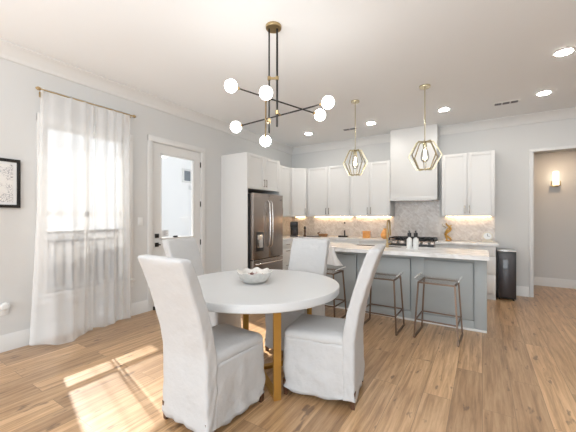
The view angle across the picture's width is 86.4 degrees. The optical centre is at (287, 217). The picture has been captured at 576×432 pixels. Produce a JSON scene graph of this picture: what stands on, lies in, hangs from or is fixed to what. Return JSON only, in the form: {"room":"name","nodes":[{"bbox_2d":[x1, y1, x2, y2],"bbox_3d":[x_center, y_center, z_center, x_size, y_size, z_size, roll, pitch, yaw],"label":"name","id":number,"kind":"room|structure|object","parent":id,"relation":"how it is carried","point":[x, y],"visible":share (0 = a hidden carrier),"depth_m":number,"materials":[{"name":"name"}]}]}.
{"room":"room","nodes":[
{"label":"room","id":0,"kind":"room"},
{"bbox_2d":[0,58,291,335],"bbox_3d":[-3.313,-0.197,2.428,0.150,3.050,12.756,0,0,32],"label":"wall","id":1,"kind":"structure","parent":0,"point":[20,101],"depth_m":3.51,"materials":[{"name":"white paint"}]},
{"bbox_2d":[0,304,8,315],"bbox_3d":[-2.824,0.911,3.050,0.010,0.115,0.072,0,0,32],"label":"wall outlet","id":2,"kind":"object","parent":1,"relation":"attached to","point":[2,312],"visible":0.42,"depth_m":3.05,"materials":[{"name":"white plastic"}]},
{"bbox_2d":[0,303,9,309],"bbox_3d":[-2.797,0.876,3.033,0.053,0.072,0.072,0,0,32],"label":"plug","id":3,"kind":"object","parent":2,"relation":"attached to","point":[4,306],"visible":1,"depth_m":3.02,"materials":[{"name":"white plastic"}]},
{"bbox_2d":[0,158,20,207],"bbox_3d":[-2.890,-0.346,2.932,0.024,0.490,0.520,0,0,32],"label":"framed print","id":4,"kind":"object","parent":1,"relation":"attached to","point":[10,169],"visible":1,"depth_m":3.09,"materials":[{"name":"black paper"}]},
{"bbox_2d":[0,300,147,352],"bbox_3d":[-4.323,1.246,0.676,0.018,0.165,8.715,0,0,32],"label":"baseboard","id":5,"kind":"structure","parent":1,"relation":"attached to","point":[18,339],"depth_m":3.45,"materials":[{"name":"paint"}]},
{"bbox_2d":[35,112,134,305],"bbox_3d":[-2.445,-0.093,3.754,0.193,2.063,1.095,0,0,32],"label":"window","id":6,"kind":"structure","parent":1,"relation":"in","point":[42,297],"depth_m":3.66,"materials":[{"name":"paint"}]},
{"bbox_2d":[35,86,135,120],"bbox_3d":[-2.366,-1.336,3.677,0.112,0.079,1.096,0,0,32],"label":"curtain rod","id":7,"kind":"object","parent":1,"relation":"attached to","point":[37,87],"visible":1,"depth_m":3.53,"materials":[{"name":"gold metal"}]},
{"bbox_2d":[29,97,89,345],"bbox_3d":[-2.399,-0.023,3.351,0.229,2.697,0.617,0,0,32],"label":"sheer curtain","id":8,"kind":"object","parent":7,"relation":"hanging from","point":[75,234],"visible":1,"depth_m":3.45,"materials":[{"name":"white fabric"}]},
{"bbox_2d":[94,104,130,326],"bbox_3d":[-2.184,-0.023,3.841,0.082,2.697,0.499,0,0,32],"label":"sheer curtain","id":9,"kind":"object","parent":7,"relation":"hanging from","point":[106,110],"visible":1,"depth_m":3.86,"materials":[{"name":"white fabric"}]},
{"bbox_2d":[138,217,142,225],"bbox_3d":[-2.053,0.051,4.266,0.012,0.115,0.072,0,0,32],"label":"light switch","id":10,"kind":"object","parent":1,"relation":"attached to","point":[140,219],"visible":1,"depth_m":4.27,"materials":[{"name":"white plastic"}]},
{"bbox_2d":[0,39,292,153],"bbox_3d":[-3.233,-1.651,2.306,0.115,0.140,12.636,0,0,32],"label":"trim","id":11,"kind":"structure","parent":1,"relation":"attached to","point":[9,51],"depth_m":3.89,"materials":[{"name":"paint"}]},
{"bbox_2d":[148,134,204,310],"bbox_3d":[-1.760,0.071,4.840,0.191,2.515,1.063,0,0,32],"label":"door","id":12,"kind":"structure","parent":1,"relation":"in","point":[157,147],"depth_m":4.62,"materials":[{"name":"paint"}]},
{"bbox_2d":[162,230,167,236],"bbox_3d":[-1.856,0.236,4.635,0.001,0.105,0.115,0,0,32],"label":"notice","id":13,"kind":"object","parent":12,"relation":"attached to","point":[164,232],"visible":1,"depth_m":4.63,"materials":[{"name":"white paper"}]},
{"bbox_2d":[280,165,290,216],"bbox_3d":[-0.288,-0.579,6.702,0.384,1.115,0.828,0,0,32],"label":"upper cabinet","id":14,"kind":"object","parent":1,"relation":"attached to","point":[285,172],"visible":0.37,"depth_m":6.80,"materials":[{"name":"paint"}]},
{"bbox_2d":[283,217,291,234],"bbox_3d":[-0.283,0.196,7.060,0.012,0.441,1.446,0,0,32],"label":"backsplash","id":15,"kind":"structure","parent":1,"relation":"attached to","point":[286,220],"depth_m":7.46,"materials":[{"name":"stone"}]},
{"bbox_2d":[0,0,575,147],"bbox_3d":[-0.162,-1.782,0.373,7.673,0.120,12.856,0,0,32],"label":"ceiling","id":16,"kind":"structure","parent":0,"point":[473,55],"depth_m":3.19,"materials":[{"name":"white paint"}]},
{"bbox_2d":[225,21,333,146],"bbox_3d":[-0.092,-1.206,2.728,0.993,1.028,0.618,0,0,5],"label":"chandelier","id":17,"kind":"object","parent":16,"relation":"hanging from","point":[265,92],"visible":1,"depth_m":2.74,"materials":[{"name":"gold metal"}]},
{"bbox_2d":[341,127,357,130],"bbox_3d":[1.196,-1.717,5.943,0.300,0.008,0.130,0,0,32],"label":"ceiling vent","id":18,"kind":"object","parent":16,"relation":"in","point":[353,128],"visible":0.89,"depth_m":5.95,"materials":[{"name":"white plastic"}]},
{"bbox_2d":[343,100,367,175],"bbox_3d":[0.991,-1.173,4.522,0.342,1.096,0.342,0,0,-43],"label":"pendant light","id":19,"kind":"object","parent":16,"relation":"hanging from","point":[355,102],"visible":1,"depth_m":4.52,"materials":[{"name":"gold metal"}]},
{"bbox_2d":[408,84,441,170],"bbox_3d":[1.787,-1.173,4.006,0.383,1.096,0.383,0,0,7],"label":"pendant light","id":20,"kind":"object","parent":16,"relation":"hanging from","point":[424,87],"visible":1,"depth_m":4.00,"materials":[{"name":"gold metal"}]},
{"bbox_2d":[437,107,450,111],"bbox_3d":[2.479,-1.717,4.874,0.190,0.008,0.190,0,0,32],"label":"recessed light","id":21,"kind":"object","parent":16,"relation":"in","point":[445,108],"visible":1,"depth_m":4.85,"materials":[{"name":"white plastic"}]},
{"bbox_2d":[492,99,520,106],"bbox_3d":[3.261,-1.717,4.587,0.340,0.008,0.130,0,0,32],"label":"ceiling vent","id":22,"kind":"object","parent":16,"relation":"in","point":[518,100],"visible":1,"depth_m":4.56,"materials":[{"name":"white plastic"}]},
{"bbox_2d":[535,90,552,95],"bbox_3d":[3.530,-1.717,4.230,0.190,0.008,0.190,0,0,32],"label":"recessed light","id":23,"kind":"object","parent":16,"relation":"in","point":[546,92],"visible":1,"depth_m":4.22,"materials":[{"name":"white plastic"}]},
{"bbox_2d":[552,47,575,56],"bbox_3d":[2.865,-1.717,3.184,0.190,0.008,0.190,0,0,32],"label":"recessed light","id":24,"kind":"object","parent":16,"relation":"in","point":[565,51],"visible":1,"depth_m":3.18,"materials":[{"name":"white plastic"}]},
{"bbox_2d":[0,285,575,431],"bbox_3d":[0.466,1.389,0.711,8.373,0.120,14.100,0,0,32],"label":"floor","id":25,"kind":"structure","parent":0,"point":[519,375],"depth_m":2.49,"materials":[{"name":"brown wood"}]},
{"bbox_2d":[138,254,264,431],"bbox_3d":[-0.547,0.778,2.068,0.471,1.100,0.734,0,0,35],"label":"dining chair","id":26,"kind":"object","parent":25,"relation":"on","point":[213,375],"visible":1,"depth_m":1.89,"materials":[{"name":"fabric"}]},
{"bbox_2d":[162,237,240,327],"bbox_3d":[-0.918,0.778,3.291,0.728,1.100,0.494,0,0,24],"label":"dining chair","id":27,"kind":"object","parent":25,"relation":"on","point":[182,248],"visible":0.22,"depth_m":3.30,"materials":[{"name":"fabric"}]},
{"bbox_2d":[221,152,279,271],"bbox_3d":[-0.676,0.098,5.847,0.644,2.462,1.012,0,0,32],"label":"cabinet","id":28,"kind":"object","parent":25,"relation":"on","point":[243,173],"visible":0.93,"depth_m":5.46,"materials":[{"name":"paint"}]},
{"bbox_2d":[248,192,282,269],"bbox_3d":[-0.602,0.436,5.812,0.748,1.745,0.925,0,0,32],"label":"refrigerator","id":29,"kind":"object","parent":25,"relation":"on","point":[265,211],"visible":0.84,"depth_m":5.56,"materials":[{"name":"silver metal"}]},
{"bbox_2d":[197,269,339,400],"bbox_3d":[-0.257,0.949,2.696,1.400,0.760,1.400,0,0,32],"label":"dining table","id":30,"kind":"object","parent":25,"relation":"on","point":[284,290],"visible":0.62,"depth_m":2.31,"materials":[{"name":"white paint"}]},
{"bbox_2d":[237,267,272,283],"bbox_3d":[-0.293,0.514,2.707,0.321,0.108,0.324,0,0,32],"label":"decorative bowl","id":31,"kind":"object","parent":30,"relation":"on","point":[257,278],"visible":0.99,"depth_m":2.62,"materials":[{"name":"white ceramic"}]},
{"bbox_2d":[281,240,292,269],"bbox_3d":[-0.174,0.894,6.615,0.671,0.868,0.808,0,0,32],"label":"base cabinet","id":32,"kind":"object","parent":25,"relation":"on","point":[287,244],"visible":0.17,"depth_m":6.27,"materials":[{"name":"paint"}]},
{"bbox_2d":[265,238,329,350],"bbox_3d":[0.115,0.783,3.268,0.479,1.090,0.730,0,0,28],"label":"dining chair","id":33,"kind":"object","parent":25,"relation":"on","point":[310,255],"visible":0.4,"depth_m":3.39,"materials":[{"name":"fabric"}]},
{"bbox_2d":[283,244,384,410],"bbox_3d":[0.359,0.769,2.382,0.728,1.118,0.477,0,0,22],"label":"dining chair","id":34,"kind":"object","parent":25,"relation":"on","point":[323,356],"visible":1,"depth_m":2.20,"materials":[{"name":"fabric"}]},
{"bbox_2d":[325,266,346,317],"bbox_3d":[0.508,0.992,4.129,0.447,0.674,0.406,0,0,32],"label":"bar stool","id":35,"kind":"object","parent":25,"relation":"on","point":[338,270],"visible":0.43,"depth_m":4.13,"materials":[{"name":"metal"}]},
{"bbox_2d":[330,240,385,244],"bbox_3d":[1.245,0.894,6.558,1.843,0.868,0.657,0,0,32],"label":"base cabinet","id":36,"kind":"object","parent":25,"relation":"on","point":[331,241],"visible":0.02,"depth_m":6.12,"materials":[{"name":"paint"}]},
{"bbox_2d":[283,235,392,241],"bbox_3d":[0.760,0.439,6.391,2.487,0.040,1.435,0,0,32],"label":"countertop","id":37,"kind":"structure","parent":36,"relation":"on","point":[285,237],"depth_m":6.36,"materials":[{"name":"white stone"}]},
{"bbox_2d":[290,222,297,236],"bbox_3d":[0.140,0.253,6.882,0.170,0.330,0.220,0,0,4],"label":"coffee maker","id":38,"kind":"object","parent":37,"relation":"on","point":[294,225],"visible":0.99,"depth_m":6.78,"materials":[{"name":"black plastic"}]},
{"bbox_2d":[362,231,370,237],"bbox_3d":[1.622,0.345,6.335,0.148,0.145,0.108,0,0,32],"label":"canister","id":39,"kind":"object","parent":37,"relation":"on","point":[366,234],"visible":0.99,"depth_m":6.29,"materials":[{"name":"brown wood"}]},
{"bbox_2d":[381,228,388,238],"bbox_3d":[1.933,0.312,6.115,0.170,0.210,0.170,0,0,32],"label":"vase","id":40,"kind":"object","parent":37,"relation":"on","point":[383,233],"visible":0.72,"depth_m":6.07,"materials":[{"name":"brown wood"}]},
{"bbox_2d":[364,271,404,335],"bbox_3d":[1.149,0.992,3.747,0.447,0.674,0.406,0,0,33],"label":"bar stool","id":41,"kind":"object","parent":25,"relation":"on","point":[398,275],"visible":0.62,"depth_m":3.71,"materials":[{"name":"metal"}]},
{"bbox_2d":[325,243,488,332],"bbox_3d":[1.446,0.874,4.260,2.243,0.910,0.795,0,0,32],"label":"kitchen island","id":42,"kind":"object","parent":25,"relation":"on","point":[441,263],"visible":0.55,"depth_m":3.87,"materials":[{"name":"paint"}]},
{"bbox_2d":[327,246,342,265],"bbox_3d":[0.678,0.537,4.304,0.240,0.257,0.109,0,0,32],"label":"tea towel","id":43,"kind":"object","parent":42,"relation":"hanging from","point":[332,258],"visible":0.99,"depth_m":4.29,"materials":[{"name":"white fabric"}]},
{"bbox_2d":[329,243,488,260],"bbox_3d":[1.446,0.443,4.260,2.243,0.048,0.795,0,0,32],"label":"island countertop","id":44,"kind":"structure","parent":42,"relation":"on","point":[453,253],"depth_m":3.87,"materials":[{"name":"white stone"}]},
{"bbox_2d":[385,219,390,246],"bbox_3d":[1.465,0.220,4.423,0.086,0.397,0.196,0,0,32],"label":"kitchen faucet","id":45,"kind":"object","parent":44,"relation":"on","point":[388,220],"visible":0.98,"depth_m":4.37,"materials":[{"name":"gold metal"}]},
{"bbox_3d":[1.659,0.412,4.086,0.150,0.012,0.090,0,0,32],"label":"soap tray","id":46,"kind":"object","parent":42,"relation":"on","visible":0},
{"bbox_2d":[407,230,411,247],"bbox_3d":[1.624,0.287,4.106,0.070,0.236,0.075,0,0,32],"label":"soap bottle","id":47,"kind":"object","parent":46,"relation":"on","point":[409,240],"visible":0.99,"depth_m":4.08,"materials":[{"name":"white plastic"}]},
{"bbox_2d":[413,231,418,248],"bbox_3d":[1.692,0.287,4.063,0.070,0.236,0.075,0,0,32],"label":"soap bottle","id":48,"kind":"object","parent":46,"relation":"on","point":[415,240],"visible":1,"depth_m":4.04,"materials":[{"name":"white plastic"}]},
{"bbox_2d":[388,236,437,246],"bbox_3d":[2.365,0.850,5.818,0.816,0.958,0.684,0,0,32],"label":"gas range","id":49,"kind":"object","parent":25,"relation":"on","point":[397,240],"visible":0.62,"depth_m":5.64,"materials":[{"name":"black metal"}]},
{"bbox_2d":[390,238,437,240],"bbox_3d":[2.391,0.418,5.860,0.800,0.010,0.540,0,0,32],"label":"cooktop","id":50,"kind":"object","parent":49,"relation":"in","point":[431,239],"depth_m":5.70,"materials":[{"name":"black metal"}]},
{"bbox_2d":[413,272,462,346],"bbox_3d":[1.688,0.992,3.441,0.447,0.674,0.406,0,0,35],"label":"bar stool","id":51,"kind":"object","parent":25,"relation":"on","point":[423,278],"visible":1,"depth_m":3.41,"materials":[{"name":"brown metal"}]},
{"bbox_2d":[435,244,495,299],"bbox_3d":[3.105,0.894,5.380,0.881,0.868,0.657,0,0,32],"label":"base cabinet","id":52,"kind":"object","parent":25,"relation":"on","point":[491,264],"visible":0.17,"depth_m":4.94,"materials":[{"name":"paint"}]},
{"bbox_2d":[435,240,498,246],"bbox_3d":[3.120,0.438,5.368,0.922,0.042,0.638,0,0,32],"label":"countertop","id":53,"kind":"structure","parent":52,"relation":"on","point":[452,242],"depth_m":5.18,"materials":[{"name":"white stone"}]},
{"bbox_2d":[442,223,451,240],"bbox_3d":[2.873,0.254,5.533,0.144,0.326,0.110,0,0,1],"label":"sculpture","id":54,"kind":"object","parent":53,"relation":"on","point":[447,231],"visible":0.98,"depth_m":5.53,"materials":[{"name":"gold metal"}]},
{"bbox_2d":[482,232,492,241],"bbox_3d":[3.451,0.330,5.307,0.154,0.176,0.062,0,0,32],"label":"clock","id":55,"kind":"object","parent":53,"relation":"on","point":[487,236],"visible":0.99,"depth_m":5.28,"materials":[{"name":"beige ceramic"}]},
{"bbox_2d":[496,248,515,300],"bbox_3d":[3.642,0.928,5.130,0.252,0.800,0.474,0,0,32],"label":"trash can","id":56,"kind":"object","parent":25,"relation":"on","point":[505,257],"visible":1,"depth_m":4.94,"materials":[{"name":"black metal"}]},
{"bbox_2d":[292,118,575,292],"bbox_3d":[3.267,-0.197,5.739,7.423,3.050,0.120,0,0,32],"label":"wall","id":57,"kind":"structure","parent":0,"point":[511,145],"depth_m":5.32,"materials":[{"name":"white paint"}]},
{"bbox_2d":[291,168,306,216],"bbox_3d":[0.195,-0.579,7.246,0.619,1.115,0.619,0,0,32],"label":"upper cabinet","id":58,"kind":"object","parent":57,"relation":"attached to","point":[298,175],"visible":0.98,"depth_m":7.00,"materials":[{"name":"paint"}]},
{"bbox_2d":[307,164,349,216],"bbox_3d":[0.958,-0.579,6.904,1.024,1.115,0.381,0,0,32],"label":"upper cabinet","id":59,"kind":"object","parent":57,"relation":"attached to","point":[328,188],"visible":0.96,"depth_m":6.76,"materials":[{"name":"paint"}]},
{"bbox_2d":[292,217,393,237],"bbox_3d":[1.153,0.196,7.000,2.476,0.441,0.012,0,0,32],"label":"backsplash","id":60,"kind":"structure","parent":57,"relation":"attached to","point":[332,226],"depth_m":6.93,"materials":[{"name":"stone"}]},
{"bbox_2d":[350,160,393,216],"bbox_3d":[1.744,-0.579,6.405,0.830,1.115,0.381,0,0,32],"label":"upper cabinet","id":61,"kind":"object","parent":57,"relation":"attached to","point":[370,191],"visible":0.93,"depth_m":6.25,"materials":[{"name":"paint"}]},
{"bbox_2d":[390,124,438,201],"bbox_3d":[2.457,-1.020,5.962,0.836,1.398,0.344,0,0,32],"label":"range hood","id":62,"kind":"object","parent":57,"relation":"attached to","point":[407,184],"visible":0.96,"depth_m":5.83,"materials":[{"name":"paint"}]},
{"bbox_2d":[394,201,438,239],"bbox_3d":[2.553,0.043,6.112,0.835,0.828,0.012,0,0,32],"label":"backsplash","id":63,"kind":"structure","parent":57,"relation":"attached to","point":[422,217],"depth_m":6.09,"materials":[{"name":"stone"}]},
{"bbox_2d":[292,107,575,153],"bbox_3d":[3.212,-1.651,5.634,7.403,0.140,0.115,0,0,32],"label":"trim","id":64,"kind":"structure","parent":57,"relation":"attached to","point":[568,113],"depth_m":5.55,"materials":[{"name":"paint"}]},
{"bbox_2d":[439,216,494,240],"bbox_3d":[3.281,0.196,5.651,0.885,0.441,0.012,0,0,32],"label":"backsplash","id":65,"kind":"structure","parent":57,"relation":"attached to","point":[463,228],"depth_m":5.63,"materials":[{"name":"stone"}]},
{"bbox_2d":[442,150,494,216],"bbox_3d":[3.207,-0.579,5.479,0.803,1.115,0.381,0,0,32],"label":"upper cabinet","id":66,"kind":"object","parent":57,"relation":"attached to","point":[468,179],"visible":0.97,"depth_m":5.33,"materials":[{"name":"paint"}]},
{"bbox_2d":[516,286,528,296],"bbox_3d":[3.968,1.246,5.213,0.201,0.165,0.018,0,0,32],"label":"baseboard","id":67,"kind":"structure","parent":57,"relation":"attached to","point":[520,290],"depth_m":5.20,"materials":[{"name":"paint"}]},
{"bbox_2d":[529,145,575,296],"bbox_3d":[4.595,0.079,4.885,1.205,2.500,0.140,0,0,32],"label":"trim","id":68,"kind":"structure","parent":57,"relation":"attached to","point":[531,151],"depth_m":5.13,"materials":[{"name":"paint"}]},
{"bbox_2d":[534,150,575,279],"bbox_3d":[5.611,0.029,5.026,4.300,2.600,1.184,0,0,32],"label":"wall","id":69,"kind":"structure","parent":0,"point":[554,207],"depth_m":5.91,"materials":[{"name":"white paint"}]},
{"bbox_2d":[534,277,575,288],"bbox_3d":[5.869,1.246,5.434,4.100,0.165,0.018,0,0,32],"label":"baseboard","id":70,"kind":"structure","parent":69,"relation":"attached to","point":[541,281],"depth_m":5.89,"materials":[{"name":"paint"}]},
{"bbox_2d":[550,171,560,186],"bbox_3d":[5.112,-0.736,5.858,0.150,0.288,0.110,0,0,32],"label":"wall sconce","id":71,"kind":"object","parent":69,"relation":"attached to","point":[555,183],"visible":1,"depth_m":5.82,"materials":[{"name":"white glass"}]},
{"label":"outside","id":72,"kind":"structure","parent":0,"visible":0},
{"bbox_3d":[-11.767,1.563,13.373,25.807,0.230,50.000,0,0,32],"label":"ground","id":73,"kind":"structure","parent":72,"visible":0},
{"bbox_2d":[48,129,190,237],"bbox_3d":[-9.109,-1.851,11.689,4.100,6.600,44.000,0,0,32],"label":"neighbouring house","id":74,"kind":"structure","parent":73,"relation":"on","point":[176,172],"depth_m":11.35,"materials":[{"name":"white paint"}]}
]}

